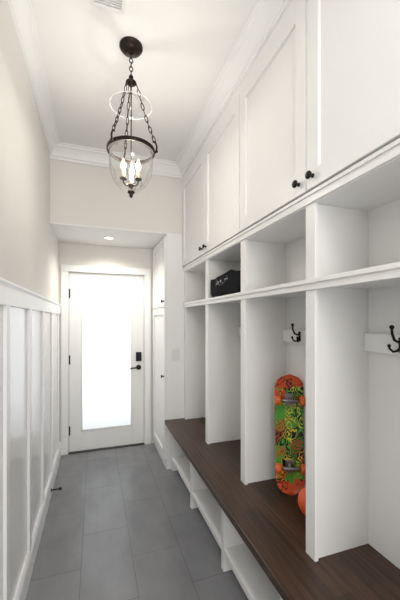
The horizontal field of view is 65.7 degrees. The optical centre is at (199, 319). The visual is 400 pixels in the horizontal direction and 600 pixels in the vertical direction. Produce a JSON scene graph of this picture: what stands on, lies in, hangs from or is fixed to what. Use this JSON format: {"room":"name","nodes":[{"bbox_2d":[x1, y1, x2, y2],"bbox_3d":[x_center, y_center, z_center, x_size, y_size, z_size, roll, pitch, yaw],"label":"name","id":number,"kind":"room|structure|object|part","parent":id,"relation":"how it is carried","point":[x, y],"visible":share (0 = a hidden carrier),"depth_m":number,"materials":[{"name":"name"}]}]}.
{"room":"mudroom","nodes":[
{"label":"mudroom","id":0,"kind":"room"},
{"bbox_2d":[0,0,58,302],"bbox_3d":[-0.667,-0.025,0.598,0.120,3.050,5.960,0,0,-19],"label":"wall","id":1,"kind":"structure","parent":0,"point":[29,245],"depth_m":1.72,"materials":[{"name":"beige paint"}]},
{"bbox_2d":[3,305,9,599],"bbox_3d":[-0.848,0.643,1.360,0.014,1.414,0.060,0,0,-19],"label":"trim","id":2,"kind":"structure","parent":1,"relation":"attached to","point":[6,308],"depth_m":1.33,"materials":[{"name":"white wood"}]},
{"bbox_2d":[0,305,56,599],"bbox_3d":[-0.607,0.675,0.618,0.006,1.650,5.960,0,0,-19],"label":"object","id":3,"kind":"structure","parent":1,"relation":"attached to","point":[18,316],"depth_m":1.69,"materials":[{"name":"white paint"}]},
{"bbox_2d":[27,309,31,551],"bbox_3d":[-1.008,0.643,1.833,0.014,1.414,0.060,0,0,-19],"label":"trim","id":4,"kind":"structure","parent":1,"relation":"attached to","point":[29,311],"depth_m":1.81,"materials":[{"name":"white wood"}]},
{"bbox_2d":[0,277,61,313],"bbox_3d":[-0.598,-0.105,0.621,0.014,0.082,5.960,0,0,-19],"label":"trim","id":5,"kind":"structure","parent":1,"relation":"attached to","point":[9,296],"depth_m":1.65,"materials":[{"name":"white wood"}]},
{"bbox_2d":[7,0,58,154],"bbox_3d":[-0.456,-1.507,0.294,0.085,0.086,5.250,0,0,-19],"label":"trim","id":6,"kind":"structure","parent":1,"relation":"attached to","point":[21,11],"depth_m":1.82,"materials":[{"name":"white wood"}]},
{"bbox_2d":[13,442,60,599],"bbox_3d":[-0.595,1.425,0.622,0.020,0.150,5.960,0,0,-19],"label":"baseboard","id":7,"kind":"structure","parent":1,"relation":"attached to","point":[24,580],"depth_m":1.99,"materials":[{"name":"white wood"}]},
{"bbox_2d":[41,311,44,503],"bbox_3d":[-1.169,0.643,2.307,0.014,1.414,0.060,0,0,-19],"label":"trim","id":8,"kind":"structure","parent":1,"relation":"attached to","point":[42,312],"depth_m":2.28,"materials":[{"name":"white wood"}]},
{"bbox_2d":[51,313,52,471],"bbox_3d":[-1.329,0.643,2.780,0.014,1.414,0.060,0,0,-19],"label":"trim","id":9,"kind":"structure","parent":1,"relation":"attached to","point":[51,313],"depth_m":2.75,"materials":[{"name":"white wood"}]},
{"bbox_2d":[57,314,58,449],"bbox_3d":[-1.490,0.643,3.254,0.014,1.414,0.060,0,0,-19],"label":"trim","id":10,"kind":"structure","parent":1,"relation":"attached to","point":[57,314],"depth_m":3.23,"materials":[{"name":"white wood"}]},
{"bbox_2d":[59,242,153,442],"bbox_3d":[-0.851,-0.025,3.745,1.790,3.050,0.120,0,0,-19],"label":"wall","id":11,"kind":"structure","parent":0,"point":[69,253],"depth_m":3.60,"materials":[{"name":"beige paint"}]},
{"bbox_2d":[61,264,150,454],"bbox_3d":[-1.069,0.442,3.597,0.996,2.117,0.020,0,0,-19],"label":"trim","id":12,"kind":"structure","parent":11,"relation":"attached to","point":[65,268],"depth_m":3.51,"materials":[{"name":"white wood"}]},
{"bbox_2d":[68,273,144,453],"bbox_3d":[-1.085,0.482,3.647,0.856,2.035,0.156,0,0,-19],"label":"door","id":13,"kind":"structure","parent":11,"relation":"in","point":[106,311],"depth_m":3.63,"materials":[{"name":"white wood"}]},
{"bbox_3d":[-1.092,0.440,3.644,0.570,1.650,0.008,0,0,-19],"label":"glass pane","id":14,"kind":"part","parent":13,"relation":"part of","materials":[{"name":"white glass"}]},
{"bbox_2d":[50,222,181,248],"bbox_3d":[-0.718,-0.868,3.352,1.550,0.012,0.710,0,0,-19],"label":"ceiling","id":15,"kind":"structure","parent":0,"point":[65,233],"depth_m":3.20,"materials":[{"name":"paint"}]},
{"bbox_2d":[50,159,181,233],"bbox_3d":[-0.718,-1.212,3.352,1.550,0.676,0.710,0,0,-19],"label":"wall","id":16,"kind":"structure","parent":0,"point":[80,194],"depth_m":2.93,"materials":[{"name":"beige paint"}]},
{"bbox_2d":[50,142,182,178],"bbox_3d":[-0.735,-1.492,2.918,1.240,0.115,0.100,0,0,-19],"label":"trim","id":17,"kind":"structure","parent":16,"relation":"attached to","point":[66,152],"depth_m":2.88,"materials":[{"name":"white wood"}]},
{"bbox_2d":[175,0,291,177],"bbox_3d":[0.194,-1.497,1.897,0.100,0.106,2.630,0,0,-19],"label":"trim","id":18,"kind":"structure","parent":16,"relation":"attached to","point":[264,16],"depth_m":1.85,"materials":[{"name":"white wood"}]},
{"bbox_2d":[25,443,247,599],"bbox_3d":[0.092,1.550,0.960,1.850,0.100,6.460,0,0,-19],"label":"floor","id":19,"kind":"structure","parent":0,"point":[121,524],"depth_m":2.12,"materials":[{"name":"grey tile"}]},
{"bbox_2d":[153,234,183,468],"bbox_3d":[-0.241,0.319,3.511,0.536,2.362,0.706,0,0,-19],"label":"tall cabinet","id":20,"kind":"object","parent":19,"relation":"on","point":[168,274],"visible":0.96,"depth_m":3.15,"materials":[{"name":"white paint"}]},
{"bbox_3d":[-0.454,-0.487,3.429,0.020,0.705,0.663,0,0,-19],"label":"door","id":21,"kind":"part","parent":20,"relation":"part of","materials":[{"name":"white paint"}]},
{"bbox_3d":[-0.454,0.637,3.429,0.020,1.525,0.663,0,0,-19],"label":"door","id":22,"kind":"part","parent":20,"relation":"part of","materials":[{"name":"white paint"}]},
{"bbox_2d":[172,349,179,360],"bbox_3d":[-0.243,0.350,3.133,0.080,0.120,0.010,0,0,-19],"label":"light switch","id":23,"kind":"object","parent":20,"relation":"attached to","point":[175,352],"visible":1,"depth_m":3.13,"materials":[{"name":"white plastic"}]},
{"bbox_2d":[171,434,282,599],"bbox_3d":[0.341,1.270,1.947,0.445,0.460,2.630,0,0,-19],"label":"cubby","id":24,"kind":"object","parent":19,"relation":"on","point":[236,556],"visible":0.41,"depth_m":1.86,"materials":[{"name":"white paint"}]},
{"bbox_2d":[172,455,189,491],"bbox_3d":[0.028,1.377,2.855,0.432,0.035,0.612,0,0,-19],"label":"shelf","id":25,"kind":"object","parent":24,"relation":"attached to","point":[182,463],"depth_m":2.88,"materials":[{"name":"white paint"}]},
{"bbox_2d":[192,489,220,547],"bbox_3d":[0.236,1.377,2.239,0.432,0.035,0.612,0,0,-19],"label":"shelf","id":26,"kind":"object","parent":24,"relation":"attached to","point":[208,506],"depth_m":2.23,"materials":[{"name":"white paint"}]},
{"bbox_2d":[224,543,279,599],"bbox_3d":[0.442,1.377,1.633,0.432,0.035,0.592,0,0,-19],"label":"shelf","id":27,"kind":"object","parent":24,"relation":"attached to","point":[250,575],"depth_m":1.66,"materials":[{"name":"white paint"}]},
{"bbox_2d":[165,417,399,599],"bbox_3d":[0.312,1.020,1.932,0.510,0.040,2.640,0,0,-19],"label":"bench","id":28,"kind":"object","parent":24,"relation":"on","point":[270,521],"visible":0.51,"depth_m":1.43,"materials":[{"name":"brown wood"}]},
{"bbox_2d":[275,374,305,495],"bbox_3d":[0.519,0.655,1.783,0.174,0.680,0.108,0,0,5],"label":"skateboard","id":29,"kind":"object","parent":28,"relation":"on","point":[290,466],"visible":0.98,"depth_m":1.80,"materials":[{"name":"wood"}]},
{"bbox_2d":[182,138,399,568],"bbox_3d":[0.397,0.232,1.966,0.326,1.536,2.630,0,0,-19],"label":"locker","id":30,"kind":"object","parent":28,"relation":"on","point":[317,303],"visible":1,"depth_m":1.36,"materials":[{"name":"white paint"}]},
{"bbox_2d":[211,269,240,297],"bbox_3d":[0.213,-0.265,2.231,0.128,0.184,0.560,0,0,-19],"label":"bag","id":31,"kind":"object","parent":30,"relation":"on","point":[229,282],"visible":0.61,"depth_m":2.14,"materials":[{"name":"black fabric"}]},
{"bbox_2d":[221,300,240,303],"bbox_3d":[0.301,-0.153,2.261,0.296,0.030,0.614,0,0,-19],"label":"shelf","id":32,"kind":"object","parent":30,"relation":"attached to","point":[222,301],"depth_m":2.38,"materials":[{"name":"white paint"}]},
{"bbox_2d":[257,291,305,297],"bbox_3d":[0.506,-0.153,1.655,0.296,0.030,0.594,0,0,-19],"label":"shelf","id":33,"kind":"object","parent":30,"relation":"attached to","point":[260,294],"depth_m":1.68,"materials":[{"name":"white paint"}]},
{"bbox_3d":[0.398,-0.511,1.966,0.325,0.050,2.630,0,0,-19],"label":"rail","id":34,"kind":"part","parent":30,"relation":"part of","materials":[{"name":"white paint"}]},
{"bbox_3d":[0.635,0.098,1.698,0.024,0.080,0.594,0,0,-19],"label":"hook rail","id":35,"kind":"part","parent":30,"relation":"part of","materials":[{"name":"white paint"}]},
{"bbox_3d":[0.546,0.257,2.017,0.012,1.486,2.630,0,0,-19],"label":"panel","id":36,"kind":"part","parent":30,"relation":"part of","materials":[{"name":"white paint"}]},
{"bbox_2d":[329,278,399,288],"bbox_3d":[0.710,-0.153,1.053,0.296,0.030,0.604,0,0,-19],"label":"shelf","id":37,"kind":"object","parent":30,"relation":"attached to","point":[339,283],"depth_m":1.17,"materials":[{"name":"white paint"}]},
{"bbox_3d":[0.838,0.098,1.097,0.024,0.080,0.604,0,0,-19],"label":"hook rail","id":38,"kind":"part","parent":30,"relation":"part of","materials":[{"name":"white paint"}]},
{"bbox_2d":[298,486,305,515],"bbox_3d":[0.575,0.923,1.570,0.152,0.152,0.152,0,0,-19],"label":"ball","id":39,"kind":"object","parent":28,"relation":"on","point":[302,494],"visible":0.27,"depth_m":1.55,"materials":[{"name":"orange rubber"}]},
{"bbox_2d":[31,0,255,160],"bbox_3d":[0.124,-1.600,0.866,1.850,0.100,6.260,0,0,-19],"label":"ceiling","id":40,"kind":"structure","parent":0,"point":[187,44],"depth_m":1.87,"materials":[{"name":"paint"}]},
{"bbox_2d":[91,0,125,14],"bbox_3d":[-0.434,-1.546,1.468,0.160,0.008,0.160,0,0,-19],"label":"ceiling vent","id":41,"kind":"object","parent":40,"relation":"in","point":[121,10],"visible":1,"depth_m":1.52,"materials":[{"name":"white plastic"}]},
{"bbox_2d":[106,36,157,197],"bbox_3d":[-0.389,-1.120,1.767,0.278,0.860,0.284,0,0,-19],"label":"pendant lantern","id":42,"kind":"object","parent":40,"relation":"hanging from","point":[131,47],"visible":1,"depth_m":1.75,"materials":[{"name":"black metal"}]},
{"bbox_3d":[-0.434,-1.173,1.687,0.020,0.350,0.118,0,0,31],"label":"chain","id":43,"kind":"part","parent":42,"relation":"part of","materials":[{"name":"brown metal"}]},
{"bbox_3d":[-0.428,-0.869,1.728,0.029,0.071,0.029,0,0,-19],"label":"bulb","id":44,"kind":"part","parent":42,"relation":"part of","materials":[{"name":"white glass"}]},
{"bbox_3d":[-0.430,-1.173,1.831,0.019,0.350,0.118,0,0,-29],"label":"chain","id":45,"kind":"part","parent":42,"relation":"part of","materials":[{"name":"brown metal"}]},
{"bbox_3d":[-0.391,-0.839,1.758,0.244,0.226,0.244,0,0,-19],"label":"lamp shade","id":46,"kind":"part","parent":42,"relation":"part of","materials":[{"name":"clear glass"}]},
{"bbox_3d":[-0.391,-1.444,1.758,0.019,0.122,0.019,0,0,25],"label":"chain","id":47,"kind":"part","parent":42,"relation":"part of","materials":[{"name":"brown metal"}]},
{"bbox_2d":[120,176,141,189],"bbox_3d":[-0.397,-0.768,1.764,0.122,0.045,0.118,0,0,-19],"label":"candelabra","id":48,"kind":"object","parent":42,"relation":"on","point":[131,184],"depth_m":1.74,"materials":[{"name":"black metal"}]},
{"bbox_3d":[-0.391,-1.028,1.758,0.007,0.555,0.007,0,0,-19],"label":"rod","id":49,"kind":"part","parent":42,"relation":"part of","materials":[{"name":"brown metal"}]},
{"bbox_3d":[-0.346,-0.869,1.740,0.029,0.071,0.029,0,0,-19],"label":"bulb","id":50,"kind":"part","parent":42,"relation":"part of","materials":[{"name":"white glass"}]},
{"bbox_3d":[-0.307,-1.173,1.756,0.118,0.350,0.019,0,0,1],"label":"chain","id":51,"kind":"part","parent":42,"relation":"part of","materials":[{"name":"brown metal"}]},
{"bbox_3d":[0.915,-0.025,1.133,0.120,3.050,5.960,0,0,-19],"label":"wall","id":52,"kind":"structure","parent":0,"visible":0},
{"bbox_2d":[182,85,240,266],"bbox_3d":[0.172,-1.043,2.576,0.362,1.014,1.330,0,0,-19],"label":"upper cabinet","id":53,"kind":"object","parent":52,"relation":"attached to","point":[211,183],"visible":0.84,"depth_m":2.33,"materials":[{"name":"white paint"}]},
{"bbox_3d":[-0.066,-0.963,2.838,0.020,0.844,0.673,0,0,-19],"label":"door","id":54,"kind":"part","parent":53,"relation":"part of","materials":[{"name":"white paint"}]},
{"bbox_3d":[0.147,-0.963,2.209,0.020,0.844,0.643,0,0,-19],"label":"door","id":55,"kind":"part","parent":53,"relation":"part of","materials":[{"name":"white paint"}]},
{"bbox_2d":[240,0,399,231],"bbox_3d":[0.594,-1.043,1.331,0.362,1.014,1.300,0,0,-19],"label":"upper cabinet","id":56,"kind":"object","parent":52,"relation":"attached to","point":[321,96],"visible":0.93,"depth_m":1.24,"materials":[{"name":"white paint"}]},
{"bbox_3d":[0.353,-0.963,1.602,0.020,0.844,0.623,0,0,-19],"label":"door","id":57,"kind":"part","parent":56,"relation":"part of","materials":[{"name":"white paint"}]},
{"bbox_3d":[0.415,-0.586,1.339,0.030,0.033,0.033,0,0,-19],"label":"knob","id":58,"kind":"part","parent":56,"relation":"part of","materials":[{"name":"black metal"}]},
{"bbox_3d":[0.444,-0.586,1.254,0.030,0.033,0.033,0,0,-19],"label":"knob","id":59,"kind":"part","parent":56,"relation":"part of","materials":[{"name":"black metal"}]},
{"bbox_3d":[0.561,-0.963,0.988,0.020,0.844,0.663,0,0,-19],"label":"door","id":60,"kind":"part","parent":56,"relation":"part of","materials":[{"name":"white paint"}]}
]}

